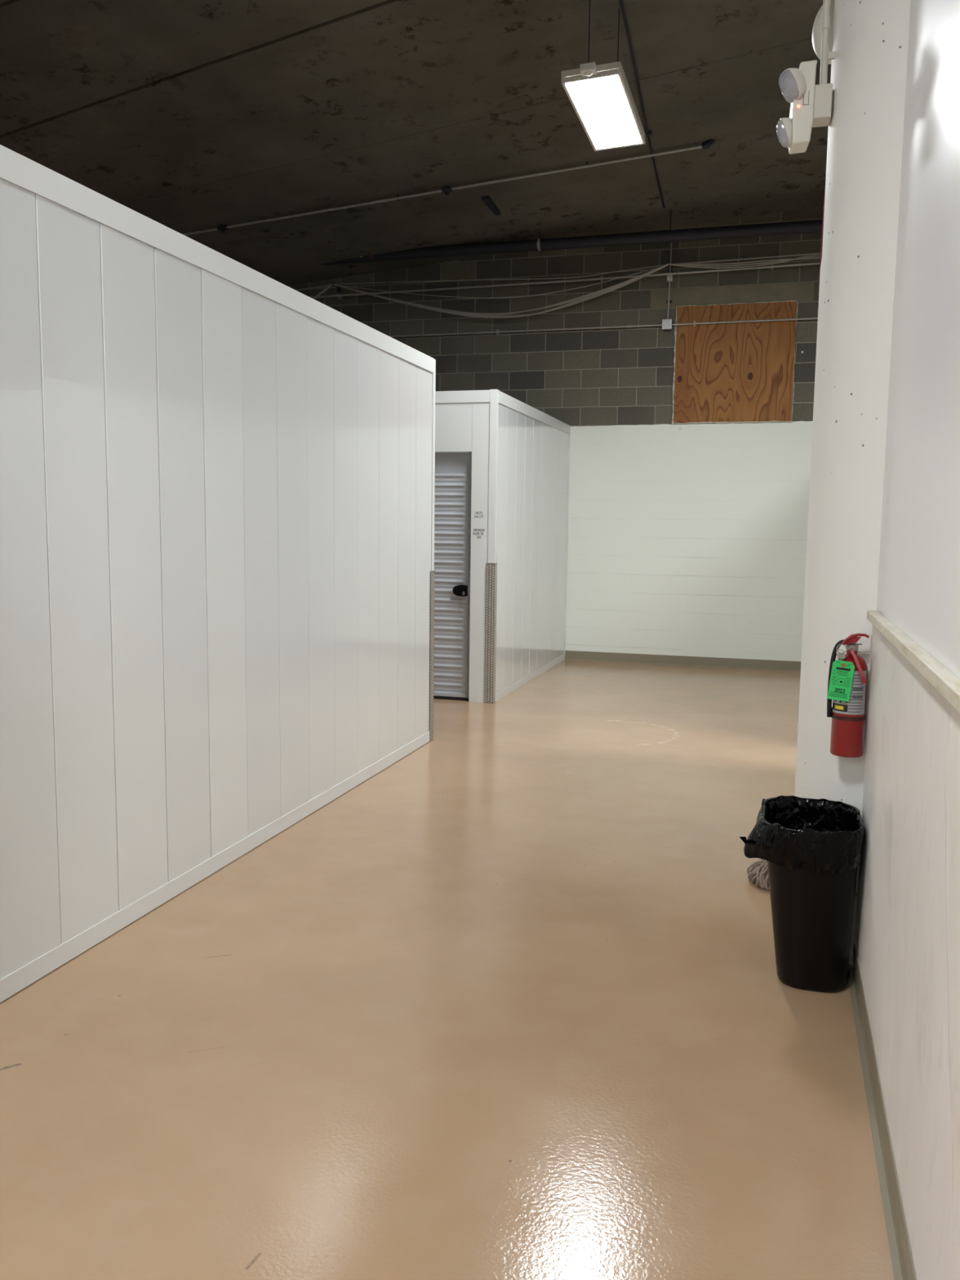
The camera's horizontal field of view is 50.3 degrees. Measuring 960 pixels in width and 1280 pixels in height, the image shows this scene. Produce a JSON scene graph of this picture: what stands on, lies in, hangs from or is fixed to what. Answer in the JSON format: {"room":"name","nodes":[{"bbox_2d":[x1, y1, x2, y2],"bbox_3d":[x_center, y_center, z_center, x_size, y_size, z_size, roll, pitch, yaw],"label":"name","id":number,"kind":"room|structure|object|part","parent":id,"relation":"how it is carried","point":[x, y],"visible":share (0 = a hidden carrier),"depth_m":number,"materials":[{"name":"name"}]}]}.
{"room":"storage facility corridor","nodes":[
{"label":"storage facility corridor","id":0,"kind":"room"},
{"bbox_2d":[0,0,831,285],"bbox_3d":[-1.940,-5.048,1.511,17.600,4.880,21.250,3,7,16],"label":"ceiling","id":1,"kind":"structure","parent":0,"point":[188,116],"depth_m":8.80,"materials":[{"name":"concrete"}]},
{"bbox_2d":[181,139,715,235],"bbox_3d":[-1.833,-4.403,10.524,8.281,0.723,0.078,3,7,16],"label":"pipe","id":2,"kind":"object","parent":1,"relation":"hanging from","point":[446,189],"visible":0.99,"depth_m":10.04,"materials":[{"name":"metal"}]},
{"bbox_2d":[481,195,500,215],"bbox_3d":[0.114,-4.457,10.471,0.080,0.099,0.385,3,7,19],"label":"bracket","id":3,"kind":"object","parent":1,"relation":"attached to","point":[486,200],"visible":1,"depth_m":10.42,"materials":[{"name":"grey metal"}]},
{"bbox_2d":[320,211,822,265],"bbox_3d":[-1.183,-4.437,11.650,12.700,0.445,0.128,3,7,16],"label":"pipe","id":4,"kind":"object","parent":1,"relation":"hanging from","point":[804,226],"visible":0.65,"depth_m":10.90,"materials":[{"name":"grey metal"}]},
{"bbox_2d":[560,0,645,151],"bbox_3d":[0.878,-4.216,7.065,0.391,1.115,1.380,3,7,16],"label":"ceiling light","id":5,"kind":"object","parent":1,"relation":"hanging from","point":[601,97],"visible":1,"depth_m":7.01,"materials":[{"name":"beige plastic"}]},
{"bbox_2d":[565,75,642,148],"bbox_3d":[0.890,-3.706,7.183,0.349,0.047,1.195,3,7,16],"label":"diffuser","id":6,"kind":"object","parent":5,"relation":"attached to","point":[605,108],"depth_m":7.12,"materials":[{"name":"white plastic"}]},
{"bbox_2d":[619,0,665,208],"bbox_3d":[1.338,-4.576,8.591,0.080,0.637,4.103,3,7,16],"label":"conduit","id":7,"kind":"object","parent":1,"relation":"attached to","point":[647,132],"visible":0.91,"depth_m":8.62,"materials":[{"name":"grey metal"}]},
{"bbox_2d":[0,659,893,1279],"bbox_3d":[-2.022,1.333,2.231,17.000,0.100,20.850,3,7,16],"label":"floor","id":8,"kind":"structure","parent":0,"point":[511,1002],"depth_m":3.06,"materials":[{"name":"paint"}]},
{"bbox_2d":[0,144,435,1002],"bbox_3d":[-3.554,-0.084,2.189,3.378,2.685,11.547,3,7,16],"label":"partition wall","id":9,"kind":"structure","parent":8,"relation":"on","point":[217,478],"depth_m":4.13,"materials":[{"name":"white metal"}]},
{"bbox_3d":[-1.503,-0.175,3.269,0.031,2.527,0.326,3,7,16],"label":"panel","id":10,"kind":"part","parent":9,"relation":"part of","materials":[{"name":"white metal"}]},
{"bbox_3d":[-1.411,-0.209,3.582,0.031,2.527,0.326,3,7,16],"label":"panel","id":11,"kind":"part","parent":9,"relation":"part of","materials":[{"name":"white metal"}]},
{"bbox_3d":[-1.319,-0.243,3.896,0.031,2.527,0.326,3,7,16],"label":"panel","id":12,"kind":"part","parent":9,"relation":"part of","materials":[{"name":"white metal"}]},
{"bbox_3d":[-1.228,-0.278,4.209,0.030,2.527,0.326,3,7,16],"label":"panel","id":13,"kind":"part","parent":9,"relation":"part of","materials":[{"name":"white metal"}]},
{"bbox_3d":[-1.977,1.285,1.848,0.034,0.074,11.492,3,7,16],"label":"trim","id":14,"kind":"part","parent":9,"relation":"part of","materials":[{"name":"white metal"}]},
{"bbox_3d":[-1.955,-1.295,1.561,0.061,0.097,11.492,3,7,16],"label":"trim","id":15,"kind":"part","parent":9,"relation":"part of","materials":[{"name":"white metal"}]},
{"bbox_3d":[-1.136,-0.312,4.522,0.032,2.527,0.326,3,7,16],"label":"panel","id":16,"kind":"part","parent":9,"relation":"part of","materials":[{"name":"white metal"}]},
{"bbox_3d":[-1.044,-0.346,4.836,0.031,2.527,0.326,3,7,16],"label":"panel","id":17,"kind":"part","parent":9,"relation":"part of","materials":[{"name":"white metal"}]},
{"bbox_3d":[-0.952,-0.380,5.149,0.031,2.527,0.326,3,7,16],"label":"panel","id":18,"kind":"part","parent":9,"relation":"part of","materials":[{"name":"white metal"}]},
{"bbox_3d":[-0.861,-0.414,5.463,0.031,2.527,0.326,3,7,16],"label":"panel","id":19,"kind":"part","parent":9,"relation":"part of","materials":[{"name":"white metal"}]},
{"bbox_3d":[-0.769,-0.448,5.776,0.031,2.527,0.326,3,7,16],"label":"panel","id":20,"kind":"part","parent":9,"relation":"part of","materials":[{"name":"white metal"}]},
{"bbox_3d":[-0.677,-0.482,6.089,0.031,2.527,0.326,3,7,16],"label":"panel","id":21,"kind":"part","parent":9,"relation":"part of","materials":[{"name":"white metal"}]},
{"bbox_3d":[-0.586,-0.517,6.403,0.030,2.527,0.326,3,7,16],"label":"panel","id":22,"kind":"part","parent":9,"relation":"part of","materials":[{"name":"white metal"}]},
{"bbox_3d":[-0.494,-0.551,6.716,0.030,2.527,0.326,3,7,16],"label":"panel","id":23,"kind":"part","parent":9,"relation":"part of","materials":[{"name":"white metal"}]},
{"bbox_3d":[-0.402,-0.585,7.029,0.030,2.527,0.326,3,7,16],"label":"panel","id":24,"kind":"part","parent":9,"relation":"part of","materials":[{"name":"white metal"}]},
{"bbox_3d":[-0.361,-0.609,7.215,0.064,2.685,0.050,3,7,16],"label":"corner post","id":25,"kind":"part","parent":9,"relation":"part of","materials":[{"name":"white metal"}]},
{"bbox_2d":[433,389,570,703],"bbox_3d":[-1.284,-1.029,10.810,3.868,2.690,3.161,3,7,16],"label":"storage unit","id":26,"kind":"object","parent":8,"relation":"on","point":[501,493],"visible":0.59,"depth_m":9.05,"materials":[{"name":"white metal"}]},
{"bbox_2d":[433,452,469,693],"bbox_3d":[-0.510,-0.581,9.055,0.864,2.128,0.011,3,7,16],"label":"roll-up door","id":27,"kind":"structure","parent":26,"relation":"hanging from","point":[451,493],"depth_m":8.98,"materials":[{"name":"grey metal"}]},
{"bbox_3d":[-0.509,-1.848,8.861,0.922,0.430,0.024,3,7,16],"label":"header panel","id":28,"kind":"part","parent":26,"relation":"part of","materials":[{"name":"white metal"}]},
{"bbox_3d":[-1.734,-2.151,9.194,3.799,0.100,0.051,3,7,16],"label":"trim","id":29,"kind":"part","parent":26,"relation":"part of","materials":[{"name":"white metal"}]},
{"bbox_3d":[-0.511,-0.575,9.050,0.921,2.142,0.070,3,7,16],"label":"door","id":30,"kind":"part","parent":26,"relation":"part of","materials":[{"name":"metal"}]},
{"bbox_3d":[-0.004,-0.745,8.834,0.155,2.602,0.024,3,7,16],"label":"panel","id":31,"kind":"part","parent":26,"relation":"part of","materials":[{"name":"white metal"}]},
{"bbox_3d":[0.105,-0.785,8.806,0.064,2.690,0.052,3,7,16],"label":"corner post","id":32,"kind":"part","parent":26,"relation":"part of","materials":[{"name":"white metal"}]},
{"bbox_3d":[0.172,-0.798,8.987,0.031,2.527,0.327,3,7,16],"label":"panel","id":33,"kind":"part","parent":26,"relation":"part of","materials":[{"name":"white metal"}]},
{"bbox_3d":[0.263,-0.832,9.301,0.031,2.527,0.327,3,7,16],"label":"panel","id":34,"kind":"part","parent":26,"relation":"part of","materials":[{"name":"white metal"}]},
{"bbox_3d":[0.355,-0.867,9.614,0.030,2.527,0.327,3,7,16],"label":"panel","id":35,"kind":"part","parent":26,"relation":"part of","materials":[{"name":"white metal"}]},
{"bbox_3d":[0.447,-0.901,9.927,0.032,2.527,0.327,3,7,16],"label":"panel","id":36,"kind":"part","parent":26,"relation":"part of","materials":[{"name":"white metal"}]},
{"bbox_3d":[0.540,0.352,10.442,0.034,0.074,3.078,3,7,16],"label":"trim","id":37,"kind":"part","parent":26,"relation":"part of","materials":[{"name":"white metal"}]},
{"bbox_3d":[0.566,-2.231,10.167,0.061,0.100,3.104,3,7,16],"label":"trim","id":38,"kind":"part","parent":26,"relation":"part of","materials":[{"name":"white metal"}]},
{"bbox_3d":[0.539,-0.935,10.241,0.031,2.527,0.327,3,7,16],"label":"panel","id":39,"kind":"part","parent":26,"relation":"part of","materials":[{"name":"white metal"}]},
{"bbox_3d":[0.630,-0.969,10.554,0.031,2.527,0.327,3,7,16],"label":"panel","id":40,"kind":"part","parent":26,"relation":"part of","materials":[{"name":"white metal"}]},
{"bbox_3d":[0.722,-1.003,10.867,0.030,2.527,0.327,3,7,16],"label":"panel","id":41,"kind":"part","parent":26,"relation":"part of","materials":[{"name":"white metal"}]},
{"bbox_3d":[0.814,-1.037,11.181,0.030,2.527,0.327,3,7,16],"label":"panel","id":42,"kind":"part","parent":26,"relation":"part of","materials":[{"name":"white metal"}]},
{"bbox_3d":[0.906,-1.071,11.494,0.031,2.527,0.327,3,7,16],"label":"panel","id":43,"kind":"part","parent":26,"relation":"part of","materials":[{"name":"white metal"}]},
{"bbox_3d":[0.968,-1.095,11.708,0.030,2.527,0.119,3,7,16],"label":"panel","id":44,"kind":"part","parent":26,"relation":"part of","materials":[{"name":"white metal"}]},
{"bbox_3d":[0.991,-1.084,11.780,0.035,2.640,0.026,3,7,16],"label":"trim","id":45,"kind":"part","parent":26,"relation":"part of","materials":[{"name":"white metal"}]},
{"bbox_2d":[746,858,769,890],"bbox_3d":[1.333,0.988,4.481,0.310,0.162,0.310,3,7,16],"label":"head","id":46,"kind":"object","parent":8,"relation":"on","point":[757,873],"visible":0.16,"depth_m":4.45},
{"bbox_2d":[761,797,861,991],"bbox_3d":[1.124,0.884,3.511,0.324,0.585,0.431,3,7,16],"label":"waste bin","id":47,"kind":"object","parent":8,"relation":"on","point":[812,913],"visible":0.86,"depth_m":3.39,"materials":[{"name":"black plastic"}]},
{"bbox_2d":[739,795,864,874],"bbox_3d":[1.092,0.796,3.507,0.392,0.439,0.437,3,7,16],"label":"liner","id":48,"kind":"object","parent":47,"relation":"in","point":[826,839],"visible":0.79,"depth_m":3.33,"materials":[{"name":"black plastic"}]},
{"bbox_2d":[794,0,911,964],"bbox_3d":[1.596,-1.895,3.590,0.708,6.104,0.708,3,7,16],"label":"column","id":49,"kind":"structure","parent":8,"relation":"on","point":[870,44],"depth_m":3.53,"materials":[{"name":"paint"}]},
{"bbox_2d":[776,60,832,154],"bbox_3d":[1.150,-1.891,3.614,0.191,0.277,0.152,2,7,10],"label":"emergency light","id":50,"kind":"object","parent":49,"relation":"attached to","point":[811,106],"visible":1,"depth_m":3.58,"materials":[{"name":"beige plastic"}]},
{"bbox_2d":[818,189,825,281],"bbox_3d":[1.252,-1.479,3.736,0.011,0.325,0.004,3,7,16],"label":"wire","id":51,"kind":"object","parent":49,"relation":"attached to","point":[824,189],"visible":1,"depth_m":3.73,"materials":[{"name":"red"}]},
{"bbox_2d":[812,0,834,64],"bbox_3d":[1.293,-2.206,3.680,0.091,0.229,0.230,-4,8,-34],"label":"dome","id":52,"kind":"object","parent":49,"relation":"attached to","point":[816,30],"visible":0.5,"depth_m":3.71,"materials":[{"name":"beige plastic"}]},
{"bbox_2d":[819,0,835,84],"bbox_3d":[1.243,-3.416,3.455,0.052,2.922,0.030,3,7,16],"label":"conduit","id":53,"kind":"object","parent":49,"relation":"attached to","point":[825,20],"visible":0.84,"depth_m":3.60,"materials":[{"name":"white metal"}]},
{"bbox_2d":[826,633,871,757],"bbox_3d":[1.264,0.186,3.512,0.138,0.425,0.131,3,7,16],"label":"fire extinguisher","id":54,"kind":"object","parent":49,"relation":"attached to","point":[848,674],"visible":1,"depth_m":3.48,"materials":[{"name":"red metal"}]},
{"bbox_2d":[830,661,852,697],"bbox_3d":[1.223,0.135,3.461,0.070,0.123,0.007,3,7,16],"label":"tag","id":55,"kind":"object","parent":54,"relation":"attached to","point":[841,677],"depth_m":3.46,"materials":[{"name":"green paper"}]},
{"bbox_3d":[1.277,-0.003,3.475,0.090,0.039,0.030,2,7,10],"label":"squeeze lever","id":56,"kind":"part","parent":54,"relation":"part of","materials":[{"name":"red paint"}]},
{"bbox_2d":[848,675,863,712],"bbox_3d":[1.279,0.182,3.466,0.052,0.129,0.007,0,6,-6],"label":"label","id":57,"kind":"object","parent":54,"relation":"on","point":[855,685],"depth_m":3.46,"materials":[{"name":"grey paper"}]},
{"bbox_3d":[1.278,0.087,3.456,0.029,0.113,0.077,-4,8,-38],"label":"carry handle","id":58,"kind":"part","parent":54,"relation":"part of","materials":[{"name":"red paint"}]},
{"bbox_2d":[287,205,823,661],"bbox_3d":[0.887,-2.568,11.719,17.000,5.600,0.100,3,7,16],"label":"wall","id":59,"kind":"structure","parent":0,"point":[691,540],"depth_m":11.45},
{"bbox_2d":[332,282,340,293],"bbox_3d":[-1.716,-4.210,12.151,0.044,0.110,0.188,3,7,16],"label":"hook","id":60,"kind":"object","parent":59,"relation":"attached to","point":[338,287],"visible":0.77,"depth_m":12.23,"materials":[{"name":"grey metal"}]},
{"bbox_2d":[295,284,332,290],"bbox_3d":[-2.414,-4.183,12.279,1.411,0.113,0.011,3,7,16],"label":"cable","id":61,"kind":"object","parent":60,"relation":"attached to","point":[331,284],"visible":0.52,"depth_m":12.15,"materials":[{"name":"beige plastic"}]},
{"bbox_2d":[312,284,332,299],"bbox_3d":[-2.095,-3.966,12.176,0.715,0.502,0.026,2,7,14],"label":"cable","id":62,"kind":"object","parent":60,"relation":"hanging from","point":[331,285],"visible":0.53,"depth_m":12.09,"materials":[{"name":"beige plastic"}]},
{"bbox_3d":[-1.691,-4.219,12.235,0.044,0.110,0.011,3,7,16],"label":"plate","id":63,"kind":"part","parent":60,"relation":"part of","materials":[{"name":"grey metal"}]},
{"bbox_2d":[334,264,668,315],"bbox_3d":[0.140,-3.901,11.539,3.932,0.462,0.016,3,7,16],"label":"cable","id":64,"kind":"object","parent":60,"relation":"hanging from","point":[668,264],"visible":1,"depth_m":11.57,"materials":[{"name":"beige plastic"}]},
{"bbox_2d":[388,324,662,337],"bbox_3d":[-0.385,-3.559,11.897,4.974,0.060,0.062,3,7,16],"label":"conduit","id":65,"kind":"object","parent":59,"relation":"attached to","point":[497,331],"visible":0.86,"depth_m":11.60,"materials":[{"name":"metal"}]},
{"bbox_2d":[308,262,820,299],"bbox_3d":[0.636,-4.031,11.521,8.900,0.130,0.111,3,7,16],"label":"conduit","id":66,"kind":"object","parent":59,"relation":"attached to","point":[601,278],"visible":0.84,"depth_m":11.35,"materials":[{"name":"metal"}]},
{"bbox_2d":[662,319,672,330],"bbox_3d":[2.051,-3.449,11.182,0.106,0.106,0.088,3,7,16],"label":"junction box","id":67,"kind":"object","parent":59,"relation":"attached to","point":[666,323],"visible":1,"depth_m":11.14,"materials":[{"name":"metal"}]},
{"bbox_2d":[666,242,672,319],"bbox_3d":[2.071,-3.908,11.139,0.060,0.816,0.063,3,7,16],"label":"conduit","id":68,"kind":"object","parent":59,"relation":"attached to","point":[669,277],"visible":0.89,"depth_m":11.12,"materials":[{"name":"metal"}]},
{"bbox_2d":[667,262,672,272],"bbox_3d":[2.055,-4.046,11.064,0.044,0.110,0.188,3,7,16],"label":"hook","id":69,"kind":"object","parent":68,"relation":"attached to","point":[668,265],"visible":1,"depth_m":11.14,"materials":[{"name":"grey metal"}]},
{"bbox_2d":[339,266,658,298],"bbox_3d":[0.150,-3.999,11.558,3.930,0.272,0.009,3,7,16],"label":"cable","id":70,"kind":"object","parent":69,"relation":"hanging from","point":[657,267],"visible":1,"depth_m":11.53,"materials":[{"name":"beige plastic"}]},
{"bbox_2d":[334,264,664,284],"bbox_3d":[0.154,-4.094,11.557,3.928,0.091,0.010,3,7,16],"label":"cable","id":71,"kind":"object","parent":69,"relation":"hanging from","point":[662,264],"visible":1,"depth_m":11.52,"materials":[{"name":"beige plastic"}]},
{"bbox_2d":[332,263,668,314],"bbox_3d":[0.137,-3.905,11.527,3.932,0.452,0.018,3,7,16],"label":"cable","id":72,"kind":"object","parent":69,"relation":"hanging from","point":[667,264],"visible":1,"depth_m":11.51,"materials":[{"name":"beige plastic"}]},
{"bbox_2d":[333,265,667,318],"bbox_3d":[0.146,-3.889,11.561,3.932,0.490,0.011,3,7,16],"label":"cable","id":73,"kind":"object","parent":69,"relation":"hanging from","point":[667,265],"visible":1,"depth_m":11.51,"materials":[{"name":"beige plastic"}]},
{"bbox_2d":[393,266,665,316],"bbox_3d":[0.143,-3.892,11.550,3.932,0.483,0.014,3,7,16],"label":"cable","id":74,"kind":"object","parent":69,"relation":"hanging from","point":[664,266],"visible":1,"depth_m":11.37,"materials":[{"name":"beige plastic"}]},
{"bbox_2d":[669,255,820,266],"bbox_3d":[3.308,-3.962,10.616,2.663,0.072,0.010,3,7,16],"label":"cable","id":75,"kind":"object","parent":69,"relation":"hanging from","point":[815,255],"visible":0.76,"depth_m":10.76,"materials":[{"name":"beige plastic"}]},
{"bbox_2d":[668,257,822,264],"bbox_3d":[3.306,-3.965,10.606,2.662,0.044,0.010,3,7,16],"label":"cable","id":76,"kind":"object","parent":69,"relation":"hanging from","point":[815,257],"visible":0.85,"depth_m":10.73,"materials":[{"name":"beige plastic"}]},
{"bbox_2d":[674,253,820,268],"bbox_3d":[3.311,-3.969,10.625,2.663,0.120,0.010,3,7,16],"label":"cable","id":77,"kind":"object","parent":69,"relation":"hanging from","point":[815,254],"visible":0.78,"depth_m":10.79,"materials":[{"name":"beige plastic"}]},
{"bbox_2d":[676,252,820,263],"bbox_3d":[3.366,-4.015,10.625,2.762,0.070,0.013,3,7,16],"label":"cable","id":78,"kind":"object","parent":69,"relation":"attached to","point":[818,252],"visible":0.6,"depth_m":10.77,"materials":[{"name":"beige plastic"}]},
{"bbox_2d":[564,650,800,671],"bbox_3d":[4.944,0.354,10.786,8.240,0.106,0.020,3,7,16],"label":"baseboard","id":79,"kind":"structure","parent":59,"relation":"attached to","point":[569,655],"depth_m":11.55,"materials":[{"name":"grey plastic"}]},
{"bbox_2d":[649,281,813,309],"bbox_3d":[2.701,-3.714,11.017,1.710,0.208,0.026,3,7,16],"label":"lintel","id":80,"kind":"object","parent":59,"relation":"attached to","point":[800,291],"visible":1,"depth_m":10.99,"materials":[{"name":"concrete"}]},
{"bbox_2d":[671,300,797,424],"bbox_3d":[2.741,-2.991,11.058,1.289,1.278,0.029,3,7,16],"label":"plywood board","id":81,"kind":"object","parent":59,"relation":"attached to","point":[736,372],"visible":1,"depth_m":11.05,"materials":[{"name":"brown wood"}]},
{"bbox_2d":[671,317,817,327],"bbox_3d":[3.459,-3.387,10.790,2.820,0.060,0.062,3,7,16],"label":"conduit","id":82,"kind":"object","parent":59,"relation":"attached to","point":[694,323],"visible":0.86,"depth_m":10.95,"materials":[{"name":"metal"}]},
{"bbox_2d":[875,0,959,679],"bbox_3d":[-0.329,-1.746,-2.852,0.128,7.200,12.735,3,7,16],"label":"wall","id":83,"kind":"structure","parent":0,"point":[918,583],"depth_m":2.54,"materials":[{"name":"white paint"}]},
{"bbox_2d":[847,942,916,1279],"bbox_3d":[1.070,1.207,2.788,0.022,0.104,1.710,3,7,16],"label":"baseboard","id":84,"kind":"structure","parent":83,"relation":"attached to","point":[902,1262],"depth_m":2.54,"materials":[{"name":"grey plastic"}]},
{"bbox_2d":[854,625,959,1279],"bbox_3d":[-0.440,1.208,-2.516,0.012,1.252,12.700,3,7,16],"label":"wainscot","id":85,"kind":"structure","parent":83,"relation":"attached to","point":[907,940],"depth_m":2.18,"materials":[{"name":"paint"}]},
{"bbox_2d":[866,609,959,713],"bbox_3d":[-0.445,0.574,-2.594,0.034,0.030,12.680,3,7,16],"label":"rail","id":86,"kind":"object","parent":83,"relation":"attached to","point":[945,682],"visible":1,"depth_m":2.19,"materials":[{"name":"beige wood"}]}
]}

